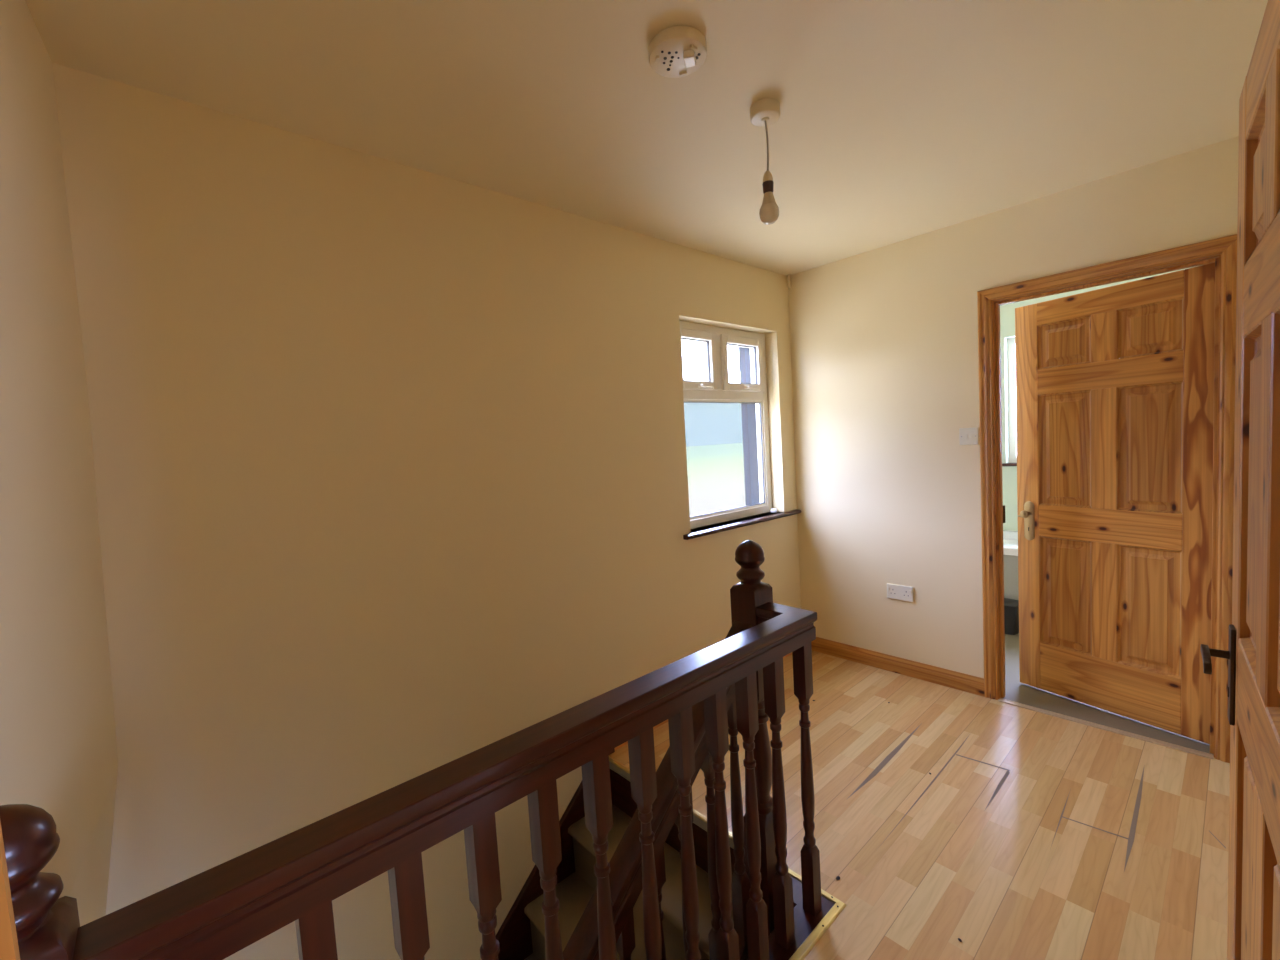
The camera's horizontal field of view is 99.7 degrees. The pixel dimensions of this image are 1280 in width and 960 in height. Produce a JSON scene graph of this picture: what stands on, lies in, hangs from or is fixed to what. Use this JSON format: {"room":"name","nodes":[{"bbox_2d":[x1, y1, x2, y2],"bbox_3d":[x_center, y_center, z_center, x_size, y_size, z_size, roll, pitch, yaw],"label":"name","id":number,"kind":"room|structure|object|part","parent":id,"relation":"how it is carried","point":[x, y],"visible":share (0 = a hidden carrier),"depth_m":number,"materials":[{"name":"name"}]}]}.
{"room":"stair landing","nodes":[
{"label":"stair landing","id":0,"kind":"room"},
{"bbox_2d":[0,0,117,926],"bbox_3d":[-0.981,1.586,0.805,0.467,5.173,1.420,-7,5,-42],"label":"wall","id":1,"kind":"structure","parent":0,"point":[58,745],"depth_m":1.03,"materials":[{"name":"beige paint"}]},
{"bbox_2d":[52,63,800,959],"bbox_3d":[-0.658,1.473,2.215,4.700,5.173,0.250,-7,5,-42],"label":"wall","id":2,"kind":"structure","parent":0,"point":[390,457],"depth_m":1.79,"materials":[{"name":"beige paint"}]},
{"bbox_2d":[615,652,791,749],"bbox_3d":[0.476,1.140,3.048,1.619,0.092,0.016,-7,5,-42],"label":"baseboard","id":3,"kind":"structure","parent":2,"relation":"attached to","point":[789,654],"depth_m":2.69,"materials":[{"name":"brown wood"}]},
{"bbox_2d":[679,321,771,528],"bbox_3d":[0.497,-0.324,3.187,0.878,1.137,0.108,-7,5,-42],"label":"window","id":4,"kind":"structure","parent":2,"relation":"in","point":[716,387],"depth_m":3.21,"materials":[{"name":"white plastic"}]},
{"bbox_3d":[0.298,-0.666,3.018,0.336,0.326,0.068,-7,5,-42],"label":"sash","id":5,"kind":"part","parent":4,"relation":"part of","materials":[{"name":"white plastic"}]},
{"bbox_3d":[0.367,-0.528,3.016,0.095,0.018,0.030,-7,5,-42],"label":"handle","id":6,"kind":"part","parent":4,"relation":"part of","materials":[{"name":"white plastic"}]},
{"bbox_3d":[0.609,-0.703,3.296,0.396,0.326,0.068,-7,5,-42],"label":"sash","id":7,"kind":"part","parent":4,"relation":"part of","materials":[{"name":"white plastic"}]},
{"bbox_3d":[0.678,-0.565,3.294,0.095,0.018,0.030,-7,5,-42],"label":"handle","id":8,"kind":"part","parent":4,"relation":"part of","materials":[{"name":"white plastic"}]},
{"bbox_2d":[683,509,801,539],"bbox_3d":[0.608,0.252,3.200,1.073,0.024,0.130,-7,5,-42],"label":"window sill","id":9,"kind":"structure","parent":2,"relation":"attached to","point":[773,516],"depth_m":3.10,"materials":[{"name":"brown wood"}]},
{"bbox_2d":[770,508,777,512],"bbox_3d":[0.859,0.195,3.459,0.042,0.024,0.042,-2,4,25],"label":"soap bar","id":10,"kind":"object","parent":9,"relation":"on","point":[773,510],"visible":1,"depth_m":3.44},
{"bbox_2d":[738,347,759,505],"bbox_3d":[0.830,-0.325,3.663,0.250,1.837,0.145,-7,5,-42],"label":"reveal","id":11,"kind":"structure","parent":2,"relation":"attached to","point":[742,368],"depth_m":3.60,"materials":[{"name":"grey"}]},
{"bbox_2d":[25,0,1267,275],"bbox_3d":[0.638,-1.156,0.419,4.700,0.150,4.700,-7,5,-42],"label":"ceiling","id":12,"kind":"structure","parent":0,"point":[899,120],"depth_m":1.57,"materials":[{"name":"paint"}]},
{"bbox_2d":[648,26,706,77],"bbox_3d":[0.097,-1.088,1.389,0.149,0.050,0.149,-7,5,-42],"label":"smoke detector base","id":13,"kind":"object","parent":12,"relation":"attached to","point":[675,51],"visible":1,"depth_m":1.36,"materials":[{"name":"plastic"}]},
{"bbox_2d":[750,98,779,224],"bbox_3d":[0.395,-0.974,1.675,0.091,0.350,0.091,-7,5,-42],"label":"pendant lamp","id":14,"kind":"object","parent":12,"relation":"hanging from","point":[765,112],"visible":1,"depth_m":1.66,"materials":[{"name":"plastic"}]},
{"bbox_3d":[0.394,-1.028,1.671,0.011,0.170,0.007,-3,4,1],"label":"cord","id":15,"kind":"part","parent":14,"relation":"part of","materials":[{"name":"plastic"}]},
{"bbox_3d":[0.403,-0.826,1.685,0.060,0.053,0.060,-7,5,-42],"label":"bulb","id":16,"kind":"part","parent":14,"relation":"part of","materials":[{"name":"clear glass"}]},
{"bbox_2d":[787,274,790,289],"bbox_3d":[0.944,-1.252,3.417,0.021,0.093,0.021,-7,5,-42],"label":"detector","id":17,"kind":"object","parent":12,"relation":"attached to","point":[788,275],"visible":1,"depth_m":3.41,"materials":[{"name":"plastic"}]},
{"bbox_2d":[609,633,1229,959],"bbox_3d":[1.387,1.348,2.066,5.640,0.301,3.300,-7,5,-42],"label":"floor","id":18,"kind":"structure","parent":0,"point":[1029,834],"depth_m":1.91,"materials":[{"name":"beige laminate"}]},
{"bbox_2d":[0,540,834,959],"bbox_3d":[-0.116,0.947,1.155,1.602,1.397,0.265,-7,5,-42],"label":"banister","id":19,"kind":"object","parent":18,"relation":"on","point":[215,913],"visible":1,"depth_m":0.96,"materials":[{"name":"brown wood"}]},
{"bbox_3d":[-0.616,1.044,0.591,0.092,1.165,0.092,-7,5,-42],"label":"newel post","id":20,"kind":"part","parent":19,"relation":"part of","materials":[{"name":"brown wood"}]},
{"bbox_3d":[0.381,0.947,1.715,0.092,1.265,0.092,-7,5,-42],"label":"newel post","id":21,"kind":"part","parent":19,"relation":"part of","materials":[{"name":"brown wood"}]},
{"bbox_3d":[-0.085,1.459,1.192,1.594,0.239,0.257,-7,5,-42],"label":"board","id":22,"kind":"part","parent":19,"relation":"part of","materials":[{"name":"brown wood"}]},
{"bbox_2d":[496,748,747,959],"bbox_3d":[-0.374,2.180,1.669,1.648,1.886,0.954,-7,5,-42],"label":"staircase","id":23,"kind":"structure","parent":18,"relation":"attached to","point":[514,937],"depth_m":2.20,"materials":[{"name":"brown wood"}]},
{"bbox_2d":[524,804,733,959],"bbox_3d":[-0.412,2.205,1.663,1.604,1.324,0.855,-7,5,-42],"label":"carpet","id":24,"kind":"object","parent":23,"relation":"on","point":[575,891],"visible":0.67,"depth_m":2.11,"materials":[{"name":"brown carpet"}]},
{"bbox_2d":[563,620,752,959],"bbox_3d":[-0.095,1.863,1.301,1.324,2.750,0.092,-7,5,-42],"label":"banister","id":25,"kind":"object","parent":23,"relation":"on","point":[625,876],"visible":0.66,"depth_m":1.42,"materials":[{"name":"brown wood"}]},
{"bbox_2d":[609,756,845,959],"bbox_3d":[-0.335,1.329,1.547,1.518,0.009,1.168,-7,5,-42],"label":"edging strip","id":26,"kind":"object","parent":18,"relation":"attached to","point":[815,935],"visible":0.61,"depth_m":1.57,"materials":[{"name":"gold metal"}]},
{"bbox_2d":[1003,530,1018,599],"bbox_3d":[3.080,0.713,3.643,0.710,0.556,1.620,-7,5,-42],"label":"bathtub","id":27,"kind":"object","parent":18,"relation":"on","point":[1010,538],"visible":0.02,"depth_m":3.72,"materials":[{"name":"white ceramic"}]},
{"bbox_3d":[2.837,0.768,3.425,0.010,0.505,1.580,-7,5,-42],"label":"panel","id":28,"kind":"part","parent":27,"relation":"part of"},
{"bbox_2d":[1004,598,1018,634],"bbox_3d":[2.487,0.926,3.671,0.180,0.205,0.180,-7,5,-42],"label":"waste bin","id":29,"kind":"object","parent":18,"relation":"on","point":[1011,606],"visible":0.36,"depth_m":3.59,"materials":[{"name":"black plastic"}]},
{"bbox_2d":[998,698,1213,758],"bbox_3d":[2.091,1.129,2.485,0.048,0.021,0.752,-7,5,-42],"label":"threshold strip","id":30,"kind":"object","parent":18,"relation":"on","point":[1066,717],"visible":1,"depth_m":2.43,"materials":[{"name":"silver metal"}]},
{"bbox_2d":[788,136,1238,677],"bbox_3d":[1.928,0.064,2.601,0.100,2.723,2.600,-7,5,-42],"label":"wall","id":31,"kind":"structure","parent":0,"point":[884,340],"depth_m":2.94,"materials":[{"name":"beige paint"}]},
{"bbox_2d":[811,637,984,696],"bbox_3d":[1.434,1.073,3.199,0.016,0.092,1.066,-7,5,-42],"label":"baseboard","id":32,"kind":"structure","parent":31,"relation":"attached to","point":[968,683],"depth_m":3.10,"materials":[{"name":"brown wood"}]},
{"bbox_2d":[887,583,913,601],"bbox_3d":[1.485,0.644,3.087,0.014,0.086,0.146,-7,5,-42],"label":"double socket","id":33,"kind":"object","parent":31,"relation":"attached to","point":[899,592],"visible":1,"depth_m":3.08,"materials":[{"name":"white plastic"}]},
{"bbox_2d":[959,427,978,444],"bbox_3d":[1.678,-0.223,2.757,0.014,0.086,0.086,-7,5,-42],"label":"light switch","id":34,"kind":"object","parent":31,"relation":"attached to","point":[967,436],"visible":1,"depth_m":2.75,"materials":[{"name":"white plastic"}]},
{"bbox_2d":[977,234,1236,762],"bbox_3d":[2.062,0.096,2.445,0.124,2.065,0.882,-7,5,-42],"label":"door frame","id":35,"kind":"structure","parent":31,"relation":"attached to","point":[1222,251],"depth_m":2.22,"materials":[{"name":"brown wood"}]},
{"bbox_3d":[1.749,0.096,2.716,0.019,2.065,0.060,-7,5,-42],"label":"architrave","id":36,"kind":"part","parent":35,"relation":"part of","materials":[{"name":"brown wood"}]},
{"bbox_3d":[2.298,0.104,2.104,0.019,2.065,0.060,-7,5,-42],"label":"architrave","id":37,"kind":"part","parent":35,"relation":"part of","materials":[{"name":"brown wood"}]},
{"bbox_2d":[1015,263,1214,743],"bbox_3d":[2.159,0.115,2.519,0.096,1.985,0.742,-5,4,-28],"label":"door","id":38,"kind":"structure","parent":31,"relation":"in","point":[1115,384],"depth_m":2.47,"materials":[{"name":"brown wood"}]},
{"bbox_3d":[1.990,0.175,2.792,0.049,0.040,0.050,-5,4,-28],"label":"lever","id":39,"kind":"part","parent":38,"relation":"part of","materials":[{"name":"gold metal"}]},
{"bbox_3d":[2.020,0.212,2.804,0.009,0.205,0.047,-5,4,-28],"label":"handle plate","id":40,"kind":"part","parent":38,"relation":"part of","materials":[{"name":"gold metal"}]},
{"bbox_3d":[2.062,-0.662,2.622,0.037,0.220,0.223,-5,4,-28],"label":"panel","id":41,"kind":"part","parent":38,"relation":"part of","materials":[{"name":"brown wood"}]},
{"bbox_3d":[2.093,-0.149,2.656,0.037,0.561,0.223,-5,4,-28],"label":"panel","id":42,"kind":"part","parent":38,"relation":"part of","materials":[{"name":"brown wood"}]},
{"bbox_3d":[2.135,0.568,2.704,0.037,0.562,0.223,-5,4,-28],"label":"panel","id":43,"kind":"part","parent":38,"relation":"part of","materials":[{"name":"brown wood"}]},
{"bbox_3d":[2.129,-0.821,2.471,0.037,0.110,0.542,-5,4,-28],"label":"rail","id":44,"kind":"part","parent":38,"relation":"part of","materials":[{"name":"brown wood"}]},
{"bbox_3d":[2.148,-0.486,2.493,0.037,0.125,0.542,-5,4,-28],"label":"rail","id":45,"kind":"part","parent":38,"relation":"part of","materials":[{"name":"brown wood"}]},
{"bbox_3d":[2.235,0.977,2.591,0.037,0.249,0.542,-5,4,-28],"label":"rail","id":46,"kind":"part","parent":38,"relation":"part of","materials":[{"name":"brown wood"}]},
{"bbox_3d":[2.190,0.214,2.540,0.037,0.160,0.542,-5,4,-28],"label":"rail","id":47,"kind":"part","parent":38,"relation":"part of","materials":[{"name":"brown wood"}]},
{"bbox_3d":[2.287,0.578,2.424,0.037,0.562,0.223,-5,4,-28],"label":"panel","id":48,"kind":"part","parent":38,"relation":"part of","materials":[{"name":"brown wood"}]},
{"bbox_3d":[2.214,-0.652,2.342,0.037,0.220,0.223,-5,4,-28],"label":"panel","id":49,"kind":"part","parent":38,"relation":"part of","materials":[{"name":"brown wood"}]},
{"bbox_3d":[2.244,-0.140,2.376,0.037,0.561,0.223,-5,4,-28],"label":"panel","id":50,"kind":"part","parent":38,"relation":"part of","materials":[{"name":"brown wood"}]},
{"bbox_2d":[1000,265,1201,530],"bbox_3d":[3.446,-0.112,3.893,0.300,2.723,3.300,-7,5,-42],"label":"wall","id":51,"kind":"structure","parent":0,"point":[1007,311],"depth_m":4.25,"materials":[{"name":"green paint"}]},
{"bbox_2d":[1002,463,1016,465],"bbox_3d":[3.219,-0.119,3.957,0.110,0.022,0.940,-7,5,-42],"label":"window sill","id":52,"kind":"structure","parent":51,"relation":"in","point":[1003,464],"depth_m":4.23,"materials":[{"name":"brown wood"}]},
{"bbox_2d":[1008,337,1016,462],"bbox_3d":[3.252,-0.624,3.981,0.060,0.985,0.900,-7,5,-42],"label":"window","id":53,"kind":"structure","parent":51,"relation":"in","point":[1011,341],"depth_m":4.28,"materials":[{"name":"white plastic"}]},
{"bbox_3d":[-0.348,0.236,-0.060,0.435,2.443,0.546,-7,5,-42],"label":"wall","id":54,"kind":"structure","parent":0,"visible":0},
{"bbox_2d":[0,821,19,959],"bbox_3d":[-0.173,0.382,0.100,0.049,2.069,0.550,-7,5,-42],"label":"door frame","id":55,"kind":"structure","parent":54,"relation":"attached to","point":[9,948],"depth_m":0.26,"materials":[{"name":"brown wood"}]},
{"bbox_3d":[0.812,0.127,0.545,4.300,2.443,0.100,-7,5,-42],"label":"wall","id":56,"kind":"structure","parent":0,"visible":0},
{"bbox_2d":[1200,0,1279,959],"bbox_3d":[0.929,0.301,0.814,0.084,1.985,0.762,0,5,43],"label":"door","id":57,"kind":"structure","parent":56,"relation":"in","point":[1253,653],"depth_m":0.86,"materials":[{"name":"brown wood"}]},
{"bbox_3d":[1.111,0.348,1.040,0.040,0.031,0.095,0,5,43],"label":"lever","id":58,"kind":"part","parent":57,"relation":"part of","materials":[{"name":"brown metal"}]},
{"bbox_3d":[1.156,0.380,1.055,0.007,0.190,0.040,0,5,43],"label":"handle plate","id":59,"kind":"part","parent":57,"relation":"part of","materials":[{"name":"brown metal"}]},
{"bbox_3d":[1.084,0.748,0.948,0.037,0.562,0.229,0,5,43],"label":"panel","id":60,"kind":"part","parent":57,"relation":"part of","materials":[{"name":"brown wood"}]},
{"bbox_3d":[1.042,0.030,0.900,0.037,0.561,0.229,0,5,43],"label":"panel","id":61,"kind":"part","parent":57,"relation":"part of","materials":[{"name":"brown wood"}]},
{"bbox_3d":[1.012,-0.483,0.866,0.037,0.220,0.229,0,5,43],"label":"panel","id":62,"kind":"part","parent":57,"relation":"part of","materials":[{"name":"brown wood"}]},
{"bbox_3d":[0.951,0.403,0.805,0.037,0.160,0.556,0,5,43],"label":"rail","id":63,"kind":"part","parent":57,"relation":"part of","materials":[{"name":"brown wood"}]},
{"bbox_3d":[0.910,-0.297,0.759,0.037,0.125,0.556,0,5,43],"label":"rail","id":64,"kind":"part","parent":57,"relation":"part of","materials":[{"name":"brown wood"}]},
{"bbox_3d":[0.890,-0.632,0.736,0.037,0.110,0.556,0,5,43],"label":"rail","id":65,"kind":"part","parent":57,"relation":"part of","materials":[{"name":"brown wood"}]},
{"bbox_3d":[0.861,0.777,0.711,0.037,0.562,0.229,0,5,43],"label":"panel","id":66,"kind":"part","parent":57,"relation":"part of","materials":[{"name":"brown wood"}]},
{"bbox_3d":[0.818,0.059,0.663,0.037,0.561,0.229,0,5,43],"label":"panel","id":67,"kind":"part","parent":57,"relation":"part of","materials":[{"name":"brown wood"}]},
{"bbox_3d":[0.788,-0.454,0.629,0.037,0.220,0.229,0,5,43],"label":"panel","id":68,"kind":"part","parent":57,"relation":"part of","materials":[{"name":"brown wood"}]},
{"label":"outside","id":69,"kind":"structure","parent":0,"visible":0},
{"bbox_2d":[686,443,745,516],"bbox_3d":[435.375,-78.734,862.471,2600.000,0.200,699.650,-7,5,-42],"label":"ground","id":70,"kind":"structure","parent":69,"point":[716,480],"depth_m":61.46,"materials":[{"name":"white"}]},
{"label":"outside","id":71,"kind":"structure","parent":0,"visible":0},
{"bbox_2d":[684,379,742,446],"bbox_3d":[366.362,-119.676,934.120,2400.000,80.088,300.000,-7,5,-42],"label":"hill","id":72,"kind":"structure","parent":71,"point":[705,423],"depth_m":490.31,"materials":[{"name":"blue"}]}
]}

